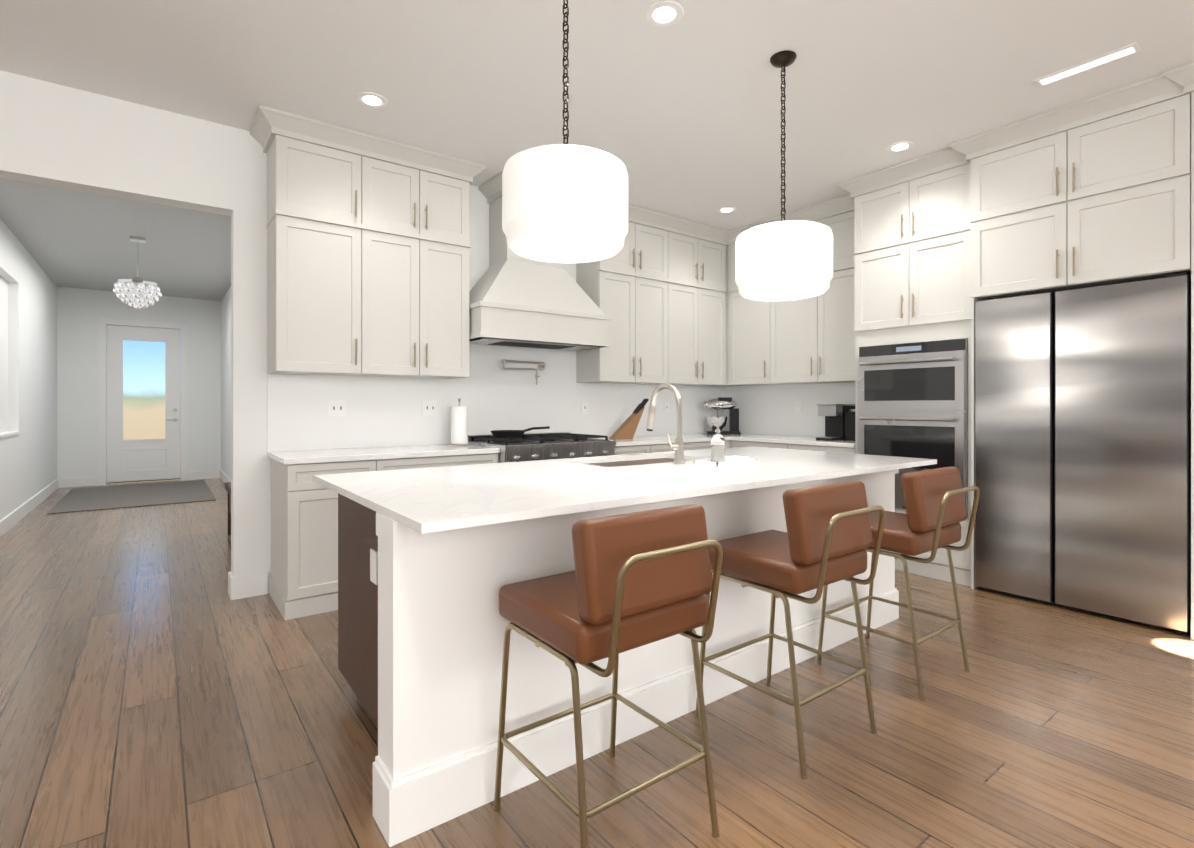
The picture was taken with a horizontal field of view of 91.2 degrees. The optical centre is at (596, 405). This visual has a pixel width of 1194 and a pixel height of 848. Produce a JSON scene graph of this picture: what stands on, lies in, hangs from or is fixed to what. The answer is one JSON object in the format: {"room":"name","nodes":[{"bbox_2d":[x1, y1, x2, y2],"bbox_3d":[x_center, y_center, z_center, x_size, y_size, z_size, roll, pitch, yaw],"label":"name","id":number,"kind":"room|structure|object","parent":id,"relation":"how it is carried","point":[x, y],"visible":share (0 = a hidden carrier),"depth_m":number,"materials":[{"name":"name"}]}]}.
{"room":"kitchen","nodes":[
{"label":"kitchen","id":0,"kind":"room"},
{"bbox_2d":[0,70,847,592],"bbox_3d":[-2.549,-0.269,2.357,11.700,3.020,17.400,0,0,-37],"label":"wall","id":1,"kind":"structure","parent":0,"point":[66,136],"depth_m":3.83,"materials":[{"name":"white paint"}]},
{"bbox_2d":[0,264,20,437],"bbox_3d":[-5.973,-0.521,5.882,0.115,1.660,1.050,0,0,-37],"label":"window","id":2,"kind":"structure","parent":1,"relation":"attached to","point":[9,353],"depth_m":6.26,"materials":[{"name":"white paint"}]},
{"bbox_2d":[0,478,58,536],"bbox_3d":[-5.878,1.169,5.841,0.016,0.140,7.330,0,0,-37],"label":"baseboard","id":3,"kind":"structure","parent":1,"relation":"attached to","point":[13,518],"depth_m":6.60,"materials":[{"name":"white"}]},
{"bbox_2d":[59,476,97,487],"bbox_3d":[-7.890,1.168,8.904,0.430,0.140,0.016,0,0,-37],"label":"baseboard","id":4,"kind":"structure","parent":1,"relation":"attached to","point":[78,481],"depth_m":8.89,"materials":[{"name":"white"}]},
{"bbox_2d":[98,318,187,484],"bbox_3d":[-7.303,-0.058,9.437,1.130,2.590,0.170,0,0,-37],"label":"door frame","id":5,"kind":"structure","parent":1,"relation":"attached to","point":[102,400],"depth_m":9.20,"materials":[{"name":"white"}]},
{"bbox_2d":[106,325,179,483],"bbox_3d":[-7.290,-0.017,9.420,0.942,2.484,0.103,0,0,-37],"label":"front door","id":6,"kind":"structure","parent":1,"relation":"in","point":[143,403],"depth_m":9.42,"materials":[{"name":"white wood"}]},
{"bbox_2d":[188,470,218,479],"bbox_3d":[-6.628,1.167,9.855,0.430,0.140,0.016,0,0,-37],"label":"baseboard","id":7,"kind":"structure","parent":1,"relation":"attached to","point":[204,474],"depth_m":9.85,"materials":[{"name":"white"}]},
{"bbox_2d":[219,469,230,482],"bbox_3d":[-4.238,1.168,7.077,0.016,0.140,7.330,0,0,-37],"label":"baseboard","id":8,"kind":"structure","parent":1,"relation":"attached to","point":[222,475],"depth_m":9.46,"materials":[{"name":"white"}]},
{"bbox_2d":[228,571,267,594],"bbox_3d":[-2.244,1.170,4.000,0.476,0.140,0.016,0,0,-37],"label":"baseboard","id":9,"kind":"structure","parent":1,"relation":"attached to","point":[245,586],"depth_m":3.78,"materials":[{"name":"white wood"}]},
{"bbox_2d":[266,112,365,375],"bbox_3d":[-1.867,-0.993,3.865,0.506,1.567,0.350,0,0,-37],"label":"upper cabinet","id":10,"kind":"object","parent":1,"relation":"attached to","point":[316,223],"depth_m":3.72,"materials":[{"name":"grey paint"}]},
{"bbox_2d":[366,136,473,378],"bbox_3d":[-1.357,-0.994,4.249,0.770,1.567,0.350,0,0,-37],"label":"upper cabinet","id":11,"kind":"object","parent":1,"relation":"attached to","point":[368,245],"depth_m":4.10,"materials":[{"name":"grey paint"}]},
{"bbox_2d":[267,344,722,455],"bbox_3d":[-0.375,-0.188,5.204,4.499,1.045,0.011,0,0,-37],"label":"backsplash","id":12,"kind":"structure","parent":1,"relation":"attached to","point":[491,392],"depth_m":4.74,"materials":[{"name":"white tile"}]},
{"bbox_2d":[328,400,345,416],"bbox_3d":[-1.821,0.020,4.100,0.118,0.116,0.009,0,0,-37],"label":"outlet","id":13,"kind":"object","parent":12,"relation":"attached to","point":[338,407],"depth_m":4.10,"materials":[{"name":"white plastic"}]},
{"bbox_2d":[422,400,436,415],"bbox_3d":[-1.286,0.020,4.503,0.118,0.116,0.009,0,0,-37],"label":"outlet","id":14,"kind":"object","parent":12,"relation":"attached to","point":[429,407],"depth_m":4.50,"materials":[{"name":"white plastic"}]},
{"bbox_2d":[503,359,545,384],"bbox_3d":[-0.597,-0.278,4.934,0.444,0.205,0.149,0,0,-37],"label":"pot filler","id":15,"kind":"object","parent":12,"relation":"attached to","point":[541,366],"visible":1,"depth_m":4.94,"materials":[{"name":"silver metal"}]},
{"bbox_2d":[581,401,587,413],"bbox_3d":[-0.112,0.019,5.388,0.072,0.116,0.009,0,0,-37],"label":"outlet","id":16,"kind":"object","parent":12,"relation":"attached to","point":[584,404],"depth_m":5.38,"materials":[{"name":"white plastic"}]},
{"bbox_2d":[664,402,668,412],"bbox_3d":[0.719,0.019,6.014,0.072,0.116,0.009,0,0,-37],"label":"outlet","id":17,"kind":"object","parent":12,"relation":"attached to","point":[666,404],"depth_m":6.01,"materials":[{"name":"white plastic"}]},
{"bbox_2d":[469,171,609,350],"bbox_3d":[-0.519,-1.133,4.780,1.194,1.290,0.510,0,0,-37],"label":"range hood","id":18,"kind":"object","parent":1,"relation":"attached to","point":[515,300],"visible":0.69,"depth_m":4.62,"materials":[{"name":"grey paint"}]},
{"bbox_2d":[576,222,671,384],"bbox_3d":[0.244,-0.995,5.455,0.820,1.567,0.350,0,0,-37],"label":"upper cabinet","id":19,"kind":"object","parent":1,"relation":"attached to","point":[658,296],"depth_m":5.31,"materials":[{"name":"grey paint"}]},
{"bbox_2d":[672,232,727,385],"bbox_3d":[0.898,-0.995,5.948,0.817,1.567,0.350,0,0,-37],"label":"upper cabinet","id":20,"kind":"object","parent":1,"relation":"attached to","point":[699,267],"depth_m":5.81,"materials":[{"name":"grey paint"}]},
{"bbox_2d":[723,382,854,436],"bbox_3d":[1.996,0.062,5.787,0.011,0.544,1.860,0,0,-37],"label":"backsplash","id":21,"kind":"structure","parent":1,"relation":"attached to","point":[763,409],"depth_m":5.90,"materials":[{"name":"white"}]},
{"bbox_2d":[727,211,855,385],"bbox_3d":[1.936,-0.994,5.552,0.386,1.567,1.564,0,0,-37],"label":"upper cabinet","id":22,"kind":"object","parent":1,"relation":"attached to","point":[808,341],"visible":0.4,"depth_m":5.39,"materials":[{"name":"grey paint"}]},
{"bbox_2d":[628,62,1193,245],"bbox_3d":[1.841,-1.719,4.243,2.109,0.118,4.204,0,0,-37],"label":"crown molding","id":23,"kind":"structure","parent":1,"relation":"attached to","point":[1171,84],"depth_m":3.89,"materials":[{"name":"grey paint"}]},
{"bbox_2d":[0,473,1193,847],"bbox_3d":[-2.252,1.270,3.459,13.200,0.060,18.800,0,0,-37],"label":"floor","id":24,"kind":"structure","parent":0,"point":[158,689],"depth_m":2.21,"materials":[{"name":"brown wood"}]},
{"bbox_2d":[47,480,215,513],"bbox_3d":[-6.350,1.232,8.115,1.620,0.012,2.470,0,0,-37],"label":"rug","id":25,"kind":"object","parent":24,"relation":"on","point":[101,498],"visible":0.98,"depth_m":7.86,"materials":[{"name":"grey fabric"}]},
{"bbox_2d":[225,482,230,534],"bbox_3d":[-3.076,0.989,5.217,0.320,0.500,1.200,0,0,-37],"label":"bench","id":26,"kind":"object","parent":24,"relation":"on","point":[228,487],"visible":0.19,"depth_m":5.57,"materials":[{"name":"brown wood"}]},
{"bbox_2d":[269,459,380,619],"bbox_3d":[-1.768,0.791,3.764,0.500,0.900,0.605,0,0,-37],"label":"base cabinet","id":27,"kind":"object","parent":24,"relation":"on","point":[303,580],"depth_m":3.47,"materials":[{"name":"grey paint"}]},
{"bbox_2d":[268,444,499,464],"bbox_3d":[-1.430,0.323,4.010,1.376,0.035,0.621,0,0,-37],"label":"countertop","id":28,"kind":"structure","parent":27,"relation":"on","point":[327,455],"depth_m":3.80,"materials":[{"name":"white stone"}]},
{"bbox_2d":[449,398,468,445],"bbox_3d":[-1.048,0.126,4.453,0.150,0.357,0.150,0,0,-37],"label":"paper towel holder","id":29,"kind":"object","parent":28,"relation":"on","point":[459,425],"visible":1,"depth_m":4.40,"materials":[{"name":"white paper"}]},
{"bbox_2d":[381,453,497,470],"bbox_3d":[-1.228,0.790,4.171,0.854,0.900,0.605,0,0,-37],"label":"base cabinet","id":30,"kind":"object","parent":24,"relation":"on","point":[454,460],"depth_m":3.92,"materials":[{"name":"grey paint"}]},
{"bbox_2d":[468,432,615,462],"bbox_3d":[-0.436,0.740,4.671,1.004,1.000,0.748,0,0,-37],"label":"range","id":31,"kind":"object","parent":24,"relation":"on","point":[540,446],"visible":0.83,"depth_m":4.45,"materials":[{"name":"grey metal"}]},
{"bbox_2d":[491,426,549,436],"bbox_3d":[-0.622,0.209,4.687,0.481,0.075,0.278,0,0,-37],"label":"frying pan","id":32,"kind":"object","parent":31,"relation":"on","point":[507,433],"visible":1,"depth_m":4.55,"materials":[{"name":"black metal"}]},
{"bbox_2d":[493,504,722,847],"bbox_3d":[0.037,0.765,1.718,0.477,0.952,0.568,0,0,-37],"label":"stool","id":33,"kind":"object","parent":24,"relation":"on","point":[632,580],"visible":1,"depth_m":1.56,"materials":[{"name":"brown leather"}]},
{"bbox_2d":[338,458,898,846],"bbox_3d":[0.273,0.783,2.941,2.932,0.916,1.053,0,0,-37],"label":"kitchen island","id":34,"kind":"object","parent":24,"relation":"on","point":[423,623],"visible":0.46,"depth_m":1.93,"materials":[{"name":"white wood"}]},
{"bbox_2d":[313,446,936,533],"bbox_3d":[0.332,0.311,2.864,2.906,0.025,1.280,0,0,-37],"label":"island countertop","id":35,"kind":"structure","parent":34,"relation":"on","point":[427,500],"depth_m":2.29,"materials":[{"name":"white stone"}]},
{"bbox_2d":[646,383,684,463],"bbox_3d":[0.326,0.091,3.049,0.135,0.414,0.273,0,0,-37],"label":"gooseneck faucet","id":36,"kind":"object","parent":35,"relation":"on","point":[677,447],"visible":1,"depth_m":2.98,"materials":[{"name":"silver metal"}]},
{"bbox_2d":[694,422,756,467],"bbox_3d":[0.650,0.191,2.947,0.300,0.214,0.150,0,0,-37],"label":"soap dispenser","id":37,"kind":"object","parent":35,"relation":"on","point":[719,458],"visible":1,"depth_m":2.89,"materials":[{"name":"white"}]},
{"bbox_2d":[615,445,650,454],"bbox_3d":[0.101,0.790,5.173,0.450,0.900,0.605,0,0,-37],"label":"base cabinet","id":38,"kind":"object","parent":24,"relation":"on","point":[635,449],"depth_m":4.95,"materials":[{"name":"grey paint"}]},
{"bbox_2d":[591,433,755,446],"bbox_3d":[0.764,0.322,5.662,2.102,0.035,0.623,0,0,-37],"label":"countertop","id":39,"kind":"structure","parent":38,"relation":"on","point":[688,438],"depth_m":5.37,"materials":[{"name":"white stone"}]},
{"bbox_2d":[609,399,648,438],"bbox_3d":[0.299,0.120,5.365,0.365,0.367,0.110,0,0,-22],"label":"knife block","id":40,"kind":"object","parent":39,"relation":"on","point":[627,428],"visible":1,"depth_m":5.32,"materials":[{"name":"brown wood"}]},
{"bbox_2d":[703,397,740,434],"bbox_3d":[1.311,0.111,6.157,0.370,0.385,0.220,0,0,8],"label":"stand mixer","id":41,"kind":"object","parent":39,"relation":"on","point":[725,403],"visible":0.94,"depth_m":6.09,"materials":[{"name":"black metal"}]},
{"bbox_2d":[651,440,729,452],"bbox_3d":[0.691,0.790,5.618,1.027,0.900,0.605,0,0,-37],"label":"base cabinet","id":42,"kind":"object","parent":24,"relation":"on","point":[655,448],"depth_m":5.36,"materials":[{"name":"grey paint"}]},
{"bbox_2d":[695,481,885,778],"bbox_3d":[0.747,0.765,2.254,0.477,0.952,0.568,0,0,-37],"label":"stool","id":43,"kind":"object","parent":24,"relation":"on","point":[826,538],"visible":0.94,"depth_m":2.10,"materials":[{"name":"brown leather"}]},
{"bbox_2d":[730,440,854,453],"bbox_3d":[1.903,0.790,5.363,0.642,0.899,1.292,0,0,-37],"label":"base cabinet","id":44,"kind":"object","parent":24,"relation":"on","point":[733,443],"visible":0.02,"depth_m":5.14,"materials":[{"name":"grey paint"}]},
{"bbox_2d":[731,434,854,447],"bbox_3d":[1.923,0.322,5.356,0.621,0.035,1.260,0,0,-37],"label":"countertop","id":45,"kind":"structure","parent":44,"relation":"on","point":[801,440],"depth_m":5.23,"materials":[{"name":"white stone"}]},
{"bbox_2d":[816,404,854,440],"bbox_3d":[2.142,0.146,5.130,0.370,0.315,0.280,0,0,-37],"label":"coffee machine","id":46,"kind":"object","parent":45,"relation":"on","point":[839,421],"visible":0.83,"depth_m":5.08,"materials":[{"name":"black plastic"}]},
{"bbox_2d":[817,467,979,700],"bbox_3d":[1.426,0.765,2.765,0.477,0.952,0.568,0,0,-37],"label":"stool","id":47,"kind":"object","parent":24,"relation":"on","point":[934,515],"visible":0.79,"depth_m":2.58,"materials":[{"name":"brown leather"}]},
{"bbox_2d":[854,163,970,586],"bbox_3d":[2.546,-0.269,4.501,0.676,3.017,0.850,0,0,-37],"label":"tall cabinet","id":48,"kind":"object","parent":24,"relation":"on","point":[912,261],"visible":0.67,"depth_m":4.27,"materials":[{"name":"grey paint"}]},
{"bbox_2d":[858,338,967,516],"bbox_3d":[2.296,0.152,4.313,0.154,1.231,0.766,0,0,-37],"label":"double wall oven","id":49,"kind":"object","parent":48,"relation":"in","point":[912,399],"visible":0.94,"depth_m":4.25,"materials":[{"name":"silver metal"}]},
{"bbox_2d":[970,94,1190,588],"bbox_3d":[3.096,-0.268,3.722,0.736,3.017,1.053,0,0,-37],"label":"tall cabinet","id":50,"kind":"object","parent":24,"relation":"on","point":[1107,201],"visible":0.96,"depth_m":3.46,"materials":[{"name":"grey paint"}]},
{"bbox_2d":[975,273,1190,634],"bbox_3d":[3.106,0.264,3.718,0.670,1.953,1.019,0,0,-37],"label":"refrigerator","id":51,"kind":"object","parent":24,"relation":"on","point":[1083,440],"visible":0.98,"depth_m":3.44,"materials":[{"name":"silver metal"}]},
{"bbox_2d":[1191,92,1193,639],"bbox_3d":[3.520,-0.268,3.182,0.710,3.017,0.314,0,0,-37],"label":"end panel","id":52,"kind":"object","parent":24,"relation":"on","point":[1192,365],"visible":0.86,"depth_m":3.10,"materials":[{"name":"grey paint"}]},
{"bbox_2d":[0,0,1193,300],"bbox_3d":[-1.831,-1.829,2.898,13.200,0.100,17.400,0,0,-37],"label":"ceiling","id":53,"kind":"structure","parent":0,"point":[682,118],"depth_m":3.19,"materials":[{"name":"white paint"}]},
{"bbox_2d":[113,236,161,308],"bbox_3d":[-4.891,-1.402,6.227,0.411,0.756,0.415,0,0,-37],"label":"chandelier","id":54,"kind":"object","parent":53,"relation":"hanging from","point":[137,292],"visible":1,"depth_m":6.15,"materials":[{"name":"white glass"}]},
{"bbox_2d":[356,92,387,107],"bbox_3d":[-1.310,-1.775,3.404,0.175,0.006,0.175,0,0,8],"label":"recessed light","id":55,"kind":"object","parent":53,"relation":"in","point":[369,99],"depth_m":3.39,"materials":[{"name":"white plastic"}]},
{"bbox_2d":[502,0,627,262],"bbox_3d":[-0.119,-1.180,2.223,0.476,1.196,0.476,0,0,-37],"label":"pendant lamp","id":56,"kind":"object","parent":53,"relation":"hanging from","point":[564,202],"visible":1,"depth_m":2.03,"materials":[{"name":"white glass"}]},
{"bbox_2d":[645,0,683,26],"bbox_3d":[0.306,-1.775,2.655,0.175,0.006,0.175,0,0,8],"label":"recessed light","id":57,"kind":"object","parent":53,"relation":"in","point":[666,13],"depth_m":2.65,"materials":[{"name":"white plastic"}]},
{"bbox_2d":[717,206,735,212],"bbox_3d":[1.180,-1.776,5.317,0.175,0.006,0.175,0,0,8],"label":"recessed light","id":58,"kind":"object","parent":53,"relation":"in","point":[728,209],"depth_m":5.30,"materials":[{"name":"white"}]},
{"bbox_2d":[735,50,832,300],"bbox_3d":[0.953,-1.170,2.993,0.476,1.216,0.476,0,0,-37],"label":"pendant lamp","id":59,"kind":"object","parent":53,"relation":"hanging from","point":[789,260],"visible":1,"depth_m":2.81,"materials":[{"name":"white glass"}]},
{"bbox_2d":[886,141,913,152],"bbox_3d":[2.083,-1.776,4.020,0.175,0.006,0.175,0,0,8],"label":"recessed light","id":60,"kind":"object","parent":53,"relation":"in","point":[901,146],"depth_m":4.01,"materials":[{"name":"white plastic"}]},
{"bbox_2d":[1034,42,1141,87],"bbox_3d":[2.559,-1.775,3.064,0.110,0.007,0.420,0,0,-37],"label":"linear light","id":61,"kind":"object","parent":53,"relation":"in","point":[1101,60],"visible":1,"depth_m":3.05,"materials":[{"name":"white"}]},
{"label":"outside","id":62,"kind":"structure","parent":0,"visible":0},
{"bbox_2d":[180,330,180,472],"bbox_3d":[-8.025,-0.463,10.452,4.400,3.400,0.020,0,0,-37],"label":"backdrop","id":63,"kind":"structure","parent":62,"point":[180,401],"depth_m":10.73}
]}

